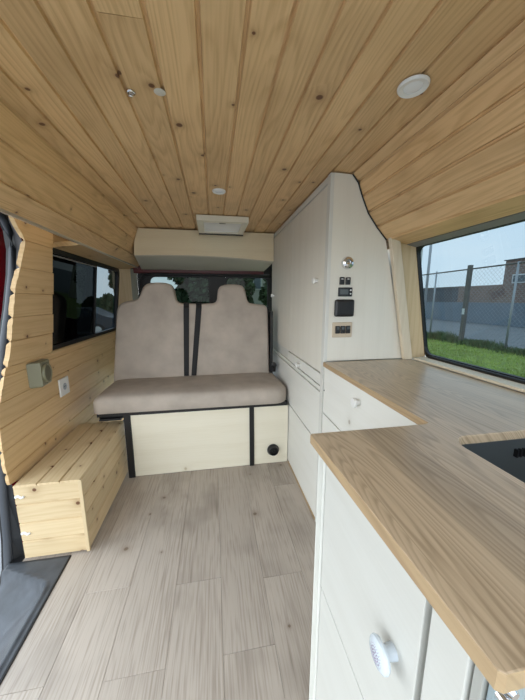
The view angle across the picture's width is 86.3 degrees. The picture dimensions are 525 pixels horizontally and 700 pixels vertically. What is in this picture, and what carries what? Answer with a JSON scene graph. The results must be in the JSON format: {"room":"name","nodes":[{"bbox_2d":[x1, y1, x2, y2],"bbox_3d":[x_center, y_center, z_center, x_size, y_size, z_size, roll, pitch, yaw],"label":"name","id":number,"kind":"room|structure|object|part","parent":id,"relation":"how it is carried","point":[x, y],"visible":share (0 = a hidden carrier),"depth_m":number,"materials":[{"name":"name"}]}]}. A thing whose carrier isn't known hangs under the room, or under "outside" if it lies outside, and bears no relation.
{"room":"vehicle interior","nodes":[
{"label":"vehicle interior","id":0,"kind":"room"},
{"bbox_2d":[3,216,53,366],"bbox_3d":[-1.174,-0.309,1.418,0.106,0.720,0.384,-2,10,-10],"label":"wall panel","id":1,"kind":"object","parent":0,"point":[30,327],"depth_m":1.41,"materials":[{"name":"brown wood"}]},
{"bbox_2d":[0,332,123,484],"bbox_3d":[-1.316,0.404,2.087,0.014,0.918,1.687,-2,10,-10],"label":"wall","id":2,"kind":"structure","parent":0,"point":[34,421],"depth_m":1.61,"materials":[{"name":"brown wood"}]},
{"bbox_2d":[0,217,24,584],"bbox_3d":[-1.206,0.262,1.381,0.173,1.790,0.458,-2,10,-10],"label":"trim","id":3,"kind":"structure","parent":2,"relation":"attached to","point":[17,544],"depth_m":1.37,"materials":[{"name":"black rubber"}]},
{"bbox_2d":[0,212,15,568],"bbox_3d":[-1.225,0.266,1.248,0.066,1.906,0.747,-2,10,-10],"label":"seal","id":4,"kind":"object","parent":3,"relation":"attached to","point":[4,503],"visible":0.65,"depth_m":1.36,"materials":[{"name":"grey rubber"}]},
{"bbox_2d":[26,359,51,388],"bbox_3d":[-1.185,0.124,1.510,0.064,0.135,0.140,-2,10,-10],"label":"wall speaker","id":5,"kind":"object","parent":2,"relation":"attached to","point":[39,372],"visible":1,"depth_m":1.47,"materials":[{"name":"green plastic"}]},
{"bbox_2d":[45,365,50,379],"bbox_3d":[-1.168,0.122,1.521,0.009,0.080,0.080,-3,11,-18],"label":"grille","id":6,"kind":"object","parent":5,"relation":"attached to","point":[47,367],"depth_m":1.52,"materials":[{"name":"yellow"}]},
{"bbox_2d":[58,376,69,396],"bbox_3d":[-1.253,0.230,1.770,0.012,0.110,0.110,-2,10,-10],"label":"wall socket","id":7,"kind":"object","parent":2,"relation":"attached to","point":[63,383],"visible":1,"depth_m":1.76,"materials":[{"name":"white plastic"}]},
{"bbox_2d":[49,330,115,353],"bbox_3d":[-1.348,-0.092,2.226,0.024,0.011,1.230,-2,10,-10],"label":"trim","id":8,"kind":"structure","parent":2,"relation":"attached to","point":[74,344],"depth_m":1.97,"materials":[{"name":"brown wood"}]},
{"bbox_2d":[52,234,119,349],"bbox_3d":[-1.328,-0.441,2.140,0.104,0.730,1.280,-2,10,-10],"label":"window","id":9,"kind":"structure","parent":2,"relation":"in","point":[86,291],"depth_m":2.00,"materials":[{"name":"black glass"}]},
{"bbox_3d":[-1.280,-0.336,1.900,0.067,0.544,0.700,-2,10,-10],"label":"dark pane","id":10,"kind":"part","parent":9,"relation":"part of","materials":[{"name":"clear glass"}]},
{"bbox_3d":[-1.242,-0.589,1.860,0.007,0.008,0.680,-2,10,-10],"label":"slide rail","id":11,"kind":"part","parent":9,"relation":"part of","materials":[{"name":"black metal"}]},
{"bbox_3d":[-1.389,-0.440,2.470,0.067,0.544,0.540,-2,10,-10],"label":"clear pane","id":12,"kind":"part","parent":9,"relation":"part of","materials":[{"name":"clear glass"}]},
{"bbox_2d":[0,420,315,699],"bbox_3d":[-0.158,1.039,1.410,2.100,0.050,3.620,-2,10,-10],"label":"floor","id":13,"kind":"structure","parent":0,"point":[195,584],"depth_m":1.18,"materials":[{"name":"beige laminate"}]},
{"bbox_2d":[0,555,70,684],"bbox_3d":[-0.940,1.246,0.590,0.273,0.187,1.625,-2,10,-10],"label":"step tread","id":14,"kind":"structure","parent":13,"relation":"attached to","point":[26,586],"depth_m":1.23,"materials":[{"name":"black plastic"}]},
{"bbox_2d":[12,421,127,557],"bbox_3d":[-1.064,0.758,1.665,0.289,0.399,0.671,-2,10,-10],"label":"storage bench","id":15,"kind":"object","parent":13,"relation":"on","point":[63,502],"visible":0.99,"depth_m":1.39,"materials":[{"name":"brown wood"}]},
{"bbox_3d":[-1.011,0.817,1.355,0.285,0.390,0.014,-2,10,-10],"label":"panel","id":16,"kind":"part","parent":15,"relation":"part of","materials":[{"name":"brown wood"}]},
{"bbox_3d":[-1.066,0.569,1.633,0.285,0.014,0.666,-2,10,-10],"label":"lid","id":17,"kind":"part","parent":15,"relation":"part of","materials":[{"name":"brown wood"}]},
{"bbox_3d":[-0.933,0.756,1.692,0.014,0.390,0.663,-2,10,-10],"label":"panel","id":18,"kind":"part","parent":15,"relation":"part of","materials":[{"name":"brown wood"}]},
{"bbox_2d":[97,400,287,477],"bbox_3d":[-0.512,0.592,2.337,1.322,0.498,0.702,-2,10,-10],"label":"bed base","id":19,"kind":"object","parent":13,"relation":"on","point":[167,441],"visible":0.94,"depth_m":2.04,"materials":[{"name":"beige wood"}]},
{"bbox_3d":[-0.927,0.676,1.961,0.043,0.468,0.030,-2,10,-10],"label":"leg","id":20,"kind":"part","parent":19,"relation":"part of","materials":[{"name":"black paint"}]},
{"bbox_2d":[93,283,285,414],"bbox_3d":[-0.511,-0.077,2.157,1.325,0.879,0.614,-2,10,-10],"label":"seat","id":21,"kind":"object","parent":19,"relation":"on","point":[170,354],"visible":1,"depth_m":2.24,"materials":[{"name":"beige fabric"}]},
{"bbox_2d":[93,372,285,414],"bbox_3d":[-0.507,0.295,2.200,1.325,0.132,0.565,-2,10,-10],"label":"seat cushion","id":22,"kind":"object","parent":21,"relation":"on","point":[170,391],"depth_m":1.99,"materials":[{"name":"beige fabric"}]},
{"bbox_3d":[-0.575,-0.149,2.343,1.259,0.804,0.196,-2,10,-10],"label":"backrest","id":23,"kind":"part","parent":21,"relation":"part of","materials":[{"name":"beige fabric"}]},
{"bbox_3d":[0.068,-0.062,2.435,0.022,0.550,0.120,-2,10,-10],"label":"frame","id":24,"kind":"part","parent":21,"relation":"part of","materials":[{"name":"black paint"}]},
{"bbox_3d":[-0.502,0.661,2.035,0.820,0.462,0.016,-2,10,-10],"label":"panel","id":25,"kind":"part","parent":19,"relation":"part of","materials":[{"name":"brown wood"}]},
{"bbox_3d":[-0.463,0.416,1.996,1.315,0.030,0.030,-2,10,-10],"label":"rail","id":26,"kind":"part","parent":19,"relation":"part of","materials":[{"name":"black paint"}]},
{"bbox_3d":[-0.081,0.649,2.105,0.034,0.468,0.030,-2,10,-10],"label":"leg","id":27,"kind":"part","parent":19,"relation":"part of","materials":[{"name":"black paint"}]},
{"bbox_3d":[0.063,0.643,2.132,0.260,0.462,0.016,-2,10,-10],"label":"panel","id":28,"kind":"part","parent":19,"relation":"part of","materials":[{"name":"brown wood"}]},
{"bbox_2d":[267,444,278,455],"bbox_3d":[0.083,0.764,2.130,0.092,0.092,0.036,-2,10,-10],"label":"air vent","id":29,"kind":"object","parent":19,"relation":"attached to","point":[272,449],"depth_m":2.12,"materials":[{"name":"black plastic"}]},
{"bbox_2d":[271,172,401,521],"bbox_3d":[0.403,-0.027,2.080,0.473,1.808,1.336,-2,10,-10],"label":"tall cabinet","id":30,"kind":"object","parent":13,"relation":"on","point":[334,223],"depth_m":1.45,"materials":[{"name":"white paint"}]},
{"bbox_3d":[0.150,-0.489,2.285,0.016,0.894,0.644,-2,10,-10],"label":"door","id":31,"kind":"part","parent":30,"relation":"part of","materials":[{"name":"white wood"}]},
{"bbox_3d":[0.203,0.092,2.083,0.016,0.022,1.257,-2,10,-10],"label":"rail","id":32,"kind":"part","parent":30,"relation":"part of","materials":[{"name":"white wood"}]},
{"bbox_3d":[0.203,0.255,2.113,0.016,0.288,1.257,-2,10,-10],"label":"flap door","id":33,"kind":"part","parent":30,"relation":"part of","materials":[{"name":"white wood"}]},
{"bbox_3d":[0.202,-0.898,1.912,0.018,0.030,1.285,-2,10,-10],"label":"rail","id":34,"kind":"part","parent":30,"relation":"part of","materials":[{"name":"white paint"}]},
{"bbox_3d":[0.203,0.630,2.182,0.016,0.456,1.257,-2,10,-10],"label":"panel","id":35,"kind":"part","parent":30,"relation":"part of","materials":[{"name":"white wood"}]},
{"bbox_3d":[0.254,0.097,1.784,0.016,0.060,0.657,-2,10,-10],"label":"drawer","id":36,"kind":"part","parent":30,"relation":"part of","materials":[{"name":"white wood"}]},
{"bbox_3d":[0.258,-0.378,1.673,0.016,0.894,0.607,-2,10,-10],"label":"door","id":37,"kind":"part","parent":30,"relation":"part of","materials":[{"name":"white wood"}]},
{"bbox_2d":[335,326,339,333],"bbox_3d":[0.370,-0.100,1.379,0.024,0.038,0.008,-2,10,-10],"label":"socket","id":38,"kind":"object","parent":30,"relation":"attached to","point":[337,328],"depth_m":1.37,"materials":[{"name":"grey plastic"}]},
{"bbox_3d":[0.395,-0.099,1.385,0.104,0.075,0.016,-2,10,-10],"label":"socket panel","id":39,"kind":"part","parent":30,"relation":"part of","materials":[{"name":"plastic"}]},
{"bbox_2d":[340,326,344,333],"bbox_3d":[0.397,-0.101,1.383,0.024,0.038,0.008,-2,10,-10],"label":"socket","id":40,"kind":"object","parent":30,"relation":"attached to","point":[342,328],"depth_m":1.38,"materials":[{"name":"grey plastic"}]},
{"bbox_2d":[334,299,354,316],"bbox_3d":[0.398,-0.204,1.361,0.100,0.083,0.024,-2,10,-10],"label":"control box","id":41,"kind":"object","parent":30,"relation":"attached to","point":[342,307],"visible":1,"depth_m":1.35,"materials":[{"name":"black plastic"}]},
{"bbox_2d":[338,287,351,295],"bbox_3d":[0.401,-0.281,1.355,0.072,0.043,0.012,-2,10,-10],"label":"control display","id":42,"kind":"object","parent":30,"relation":"attached to","point":[342,291],"visible":1,"depth_m":1.35,"materials":[{"name":"black plastic"}]},
{"bbox_2d":[339,277,350,284],"bbox_3d":[0.397,-0.332,1.344,0.055,0.035,0.012,-2,10,-10],"label":"rocker switch","id":43,"kind":"object","parent":30,"relation":"attached to","point":[342,280],"visible":1,"depth_m":1.34,"materials":[{"name":"black plastic"}]},
{"bbox_2d":[341,256,353,268],"bbox_3d":[0.407,-0.412,1.321,0.060,0.060,0.032,-2,10,-10],"label":"light","id":44,"kind":"object","parent":30,"relation":"attached to","point":[347,262],"visible":1,"depth_m":1.32,"materials":[{"name":"silver metal"}]},
{"bbox_2d":[345,326,349,332],"bbox_3d":[0.423,-0.101,1.388,0.024,0.038,0.008,-2,10,-10],"label":"socket","id":45,"kind":"object","parent":30,"relation":"attached to","point":[347,328],"depth_m":1.38,"materials":[{"name":"grey plastic"}]},
{"bbox_3d":[0.534,-0.378,1.374,0.431,0.865,0.014,-2,10,-10],"label":"panel","id":46,"kind":"part","parent":30,"relation":"part of","materials":[{"name":"white wood"}]},
{"bbox_2d":[322,368,416,432],"bbox_3d":[0.627,0.588,1.196,0.578,0.915,0.696,-2,10,-10],"label":"base cabinet","id":47,"kind":"object","parent":13,"relation":"on","point":[346,407],"visible":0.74,"depth_m":1.14,"materials":[{"name":"white paint"}]},
{"bbox_3d":[0.378,0.711,1.173,0.016,0.658,0.691,-2,10,-10],"label":"door","id":48,"kind":"part","parent":47,"relation":"part of","materials":[{"name":"white wood"}]},
{"bbox_3d":[0.357,0.202,1.072,0.028,0.038,0.038,-2,10,-10],"label":"knob","id":49,"kind":"part","parent":47,"relation":"part of","materials":[{"name":"white plastic"}]},
{"bbox_2d":[310,359,524,693],"bbox_3d":[0.480,0.170,0.858,0.798,0.022,1.150,-2,10,-10],"label":"countertop","id":50,"kind":"structure","parent":47,"relation":"on","point":[453,519],"depth_m":0.45,"materials":[{"name":"brown wood"}]},
{"bbox_2d":[462,438,524,482],"bbox_3d":[0.645,0.323,0.546,0.427,0.162,0.323,-2,10,-10],"label":"cooktop","id":51,"kind":"object","parent":50,"relation":"in","point":[508,455],"visible":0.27,"depth_m":0.69,"materials":[{"name":"black glass"}]},
{"bbox_2d":[309,454,524,699],"bbox_3d":[0.535,0.697,0.596,0.787,0.915,0.421,-2,10,-10],"label":"base cabinet","id":52,"kind":"object","parent":13,"relation":"on","point":[375,635],"visible":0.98,"depth_m":0.47,"materials":[{"name":"white paint"}]},
{"bbox_3d":[0.180,0.875,0.599,0.018,0.523,0.307,-2,10,-10],"label":"door","id":53,"kind":"part","parent":52,"relation":"part of","materials":[{"name":"white wood"}]},
{"bbox_3d":[0.180,0.433,0.519,0.018,0.368,0.307,-2,10,-10],"label":"drawer","id":54,"kind":"part","parent":52,"relation":"part of","materials":[{"name":"white wood"}]},
{"bbox_3d":[0.176,0.439,0.405,0.030,0.044,0.044,-2,10,-10],"label":"knob","id":55,"kind":"part","parent":52,"relation":"part of","materials":[{"name":"white ceramic"}]},
{"bbox_3d":[0.213,0.726,0.384,0.018,0.895,0.049,-2,10,-10],"label":"narrow panel","id":56,"kind":"part","parent":52,"relation":"part of","materials":[{"name":"white wood"}]},
{"bbox_3d":[0.222,0.741,0.355,0.018,0.915,0.010,-2,10,-10],"label":"post","id":57,"kind":"part","parent":52,"relation":"part of","materials":[{"name":"grey paint"}]},
{"bbox_3d":[0.588,0.731,0.407,0.749,0.915,0.006,-2,10,-10],"label":"panel","id":58,"kind":"part","parent":52,"relation":"part of","materials":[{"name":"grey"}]},
{"bbox_2d":[131,264,271,310],"bbox_3d":[-0.624,-0.464,2.967,1.800,1.350,0.050,-2,10,-10],"label":"wall","id":59,"kind":"structure","parent":0,"point":[216,281],"depth_m":2.93,"materials":[{"name":"black plastic"}]},
{"bbox_2d":[0,208,137,267],"bbox_3d":[-0.982,-0.562,1.385,0.010,0.014,2.820,-2,10,-10],"label":"trim","id":60,"kind":"structure","parent":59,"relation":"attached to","point":[3,211],"depth_m":1.28,"materials":[{"name":"brown wood"}]},
{"bbox_2d":[53,241,135,268],"bbox_3d":[-1.205,-0.702,2.153,0.174,0.040,1.205,-2,10,-10],"label":"trim","id":61,"kind":"structure","parent":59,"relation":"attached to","point":[68,246],"depth_m":1.85,"materials":[{"name":"brown wood"}]},
{"bbox_2d":[118,268,132,306],"bbox_3d":[-1.381,-0.311,2.825,0.170,1.100,0.020,-2,10,-10],"label":"trim","id":62,"kind":"structure","parent":59,"relation":"attached to","point":[125,288],"depth_m":2.76,"materials":[{"name":"brown wood"}]},
{"bbox_2d":[130,269,138,299],"bbox_3d":[-1.270,-0.285,2.847,0.055,1.040,0.025,-2,10,-10],"label":"trim","id":63,"kind":"structure","parent":59,"relation":"attached to","point":[134,282],"depth_m":2.77,"materials":[{"name":"beige"}]},
{"bbox_2d":[148,275,210,303],"bbox_3d":[-0.844,-0.490,2.900,0.619,0.545,0.020,-2,10,-10],"label":"window","id":64,"kind":"structure","parent":59,"relation":"in","point":[188,289],"depth_m":2.90,"materials":[{"name":"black glass"}]},
{"bbox_2d":[133,265,263,273],"bbox_3d":[-0.632,-0.828,2.874,1.295,0.100,0.080,-2,10,-10],"label":"trim","id":65,"kind":"structure","parent":59,"relation":"attached to","point":[135,270],"depth_m":2.83,"materials":[{"name":"red paint"}]},
{"bbox_2d":[138,273,269,296],"bbox_3d":[-0.575,-0.481,2.906,1.323,0.604,0.026,-2,10,-10],"label":"trim","id":66,"kind":"structure","parent":59,"relation":"attached to","point":[147,274],"depth_m":2.83,"materials":[{"name":"black rubber"}]},
{"bbox_2d":[224,276,268,310],"bbox_3d":[-0.164,-0.511,3.016,0.479,0.545,0.020,-2,10,-10],"label":"window","id":67,"kind":"structure","parent":59,"relation":"in","point":[256,288],"depth_m":3.01,"materials":[{"name":"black glass"}]},
{"bbox_2d":[0,0,524,266],"bbox_3d":[-0.093,-0.632,1.106,1.669,0.324,3.600,-2,10,-10],"label":"ceiling","id":68,"kind":"structure","parent":0,"point":[264,100],"depth_m":0.81,"materials":[{"name":"brown wood"}]},
{"bbox_2d":[126,89,135,96],"bbox_3d":[-0.365,-0.708,0.778,0.024,0.017,0.024,-2,10,-10],"label":"ceiling hook","id":69,"kind":"object","parent":68,"relation":"attached to","point":[130,92],"visible":1,"depth_m":0.77,"materials":[{"name":"silver metal"}]},
{"bbox_2d":[154,88,165,95],"bbox_3d":[-0.285,-0.716,0.779,0.032,0.002,0.032,-2,10,-10],"label":"cap","id":70,"kind":"object","parent":68,"relation":"attached to","point":[158,91],"visible":1,"depth_m":0.78,"materials":[{"name":"beige plastic"}]},
{"bbox_2d":[134,228,273,270],"bbox_3d":[-0.541,-0.896,2.573,1.212,0.271,0.490,-2,10,-10],"label":"upper cabinet","id":71,"kind":"object","parent":68,"relation":"attached to","point":[156,249],"visible":0.98,"depth_m":2.38,"materials":[{"name":"beige wood"}]},
{"bbox_2d":[212,188,225,194],"bbox_3d":[-0.231,-0.843,1.489,0.072,0.007,0.072,-2,10,-10],"label":"recessed light","id":72,"kind":"object","parent":68,"relation":"in","point":[219,191],"visible":1,"depth_m":1.49,"materials":[{"name":"white plastic"}]},
{"bbox_2d":[196,214,248,235],"bbox_3d":[-0.305,-0.931,2.109,0.357,0.044,0.402,-2,10,-10],"label":"roof hatch","id":73,"kind":"object","parent":68,"relation":"attached to","point":[207,224],"visible":1,"depth_m":2.05,"materials":[{"name":"beige paint"}]},
{"bbox_2d":[397,74,430,98],"bbox_3d":[0.405,-0.705,0.752,0.080,0.007,0.080,-2,10,-10],"label":"recessed light","id":74,"kind":"object","parent":68,"relation":"in","point":[413,86],"visible":1,"depth_m":0.75,"materials":[{"name":"white plastic"}]},
{"bbox_2d":[387,249,394,297],"bbox_3d":[0.642,-0.563,2.255,0.060,0.900,1.690,-2,10,-10],"label":"wall","id":75,"kind":"structure","parent":0,"point":[388,250],"depth_m":1.59,"materials":[{"name":"white paint"}]},
{"bbox_2d":[388,238,411,358],"bbox_3d":[0.691,-0.243,1.398,0.177,0.593,0.024,-2,10,-10],"label":"trim","id":76,"kind":"structure","parent":75,"relation":"attached to","point":[394,245],"depth_m":1.38,"materials":[{"name":"brown wood"}]},
{"bbox_2d":[401,243,424,357],"bbox_3d":[0.762,-0.247,1.434,0.210,0.588,0.020,-2,10,-10],"label":"trim","id":77,"kind":"structure","parent":75,"relation":"attached to","point":[409,256],"depth_m":1.42,"materials":[{"name":"brown wood"}]},
{"bbox_2d":[407,211,524,246],"bbox_3d":[0.893,-0.355,0.470,0.060,0.030,1.930,-2,10,-10],"label":"trim","id":78,"kind":"structure","parent":75,"relation":"attached to","point":[519,216],"depth_m":1.04,"materials":[{"name":"grey paint"}]},
{"bbox_2d":[328,356,524,393],"bbox_3d":[0.906,0.539,1.507,0.060,1.000,3.620,-2,10,-10],"label":"wall","id":79,"kind":"structure","parent":0,"point":[422,356],"depth_m":1.49,"materials":[{"name":"white paint"}]},
{"bbox_2d":[414,219,524,392],"bbox_3d":[0.979,-0.073,0.523,0.136,0.573,1.905,-2,10,-10],"label":"window","id":80,"kind":"structure","parent":79,"relation":"in","point":[472,285],"depth_m":1.13,"materials":[{"name":"clear glass"}]},
{"bbox_3d":[-1.396,0.543,2.235,0.090,1.230,1.420,-2,10,-10],"label":"wall","id":81,"kind":"structure","parent":0,"visible":0},
{"bbox_2d":[0,226,22,542],"bbox_3d":[-1.486,0.222,1.965,0.121,1.960,1.000,-2,10,-10],"label":"sliding door","id":82,"kind":"structure","parent":81,"relation":"in","point":[2,242],"depth_m":1.50,"materials":[{"name":"red paint"}]},
{"label":"outside","id":83,"kind":"structure","parent":0,"visible":0},
{"bbox_2d":[0,536,1,574],"bbox_3d":[-2.570,-0.818,14.872,120.000,0.001,150.000,-2,10,-10],"label":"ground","id":84,"kind":"structure","parent":83,"point":[0,536],"depth_m":2.04,"materials":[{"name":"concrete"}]}
]}

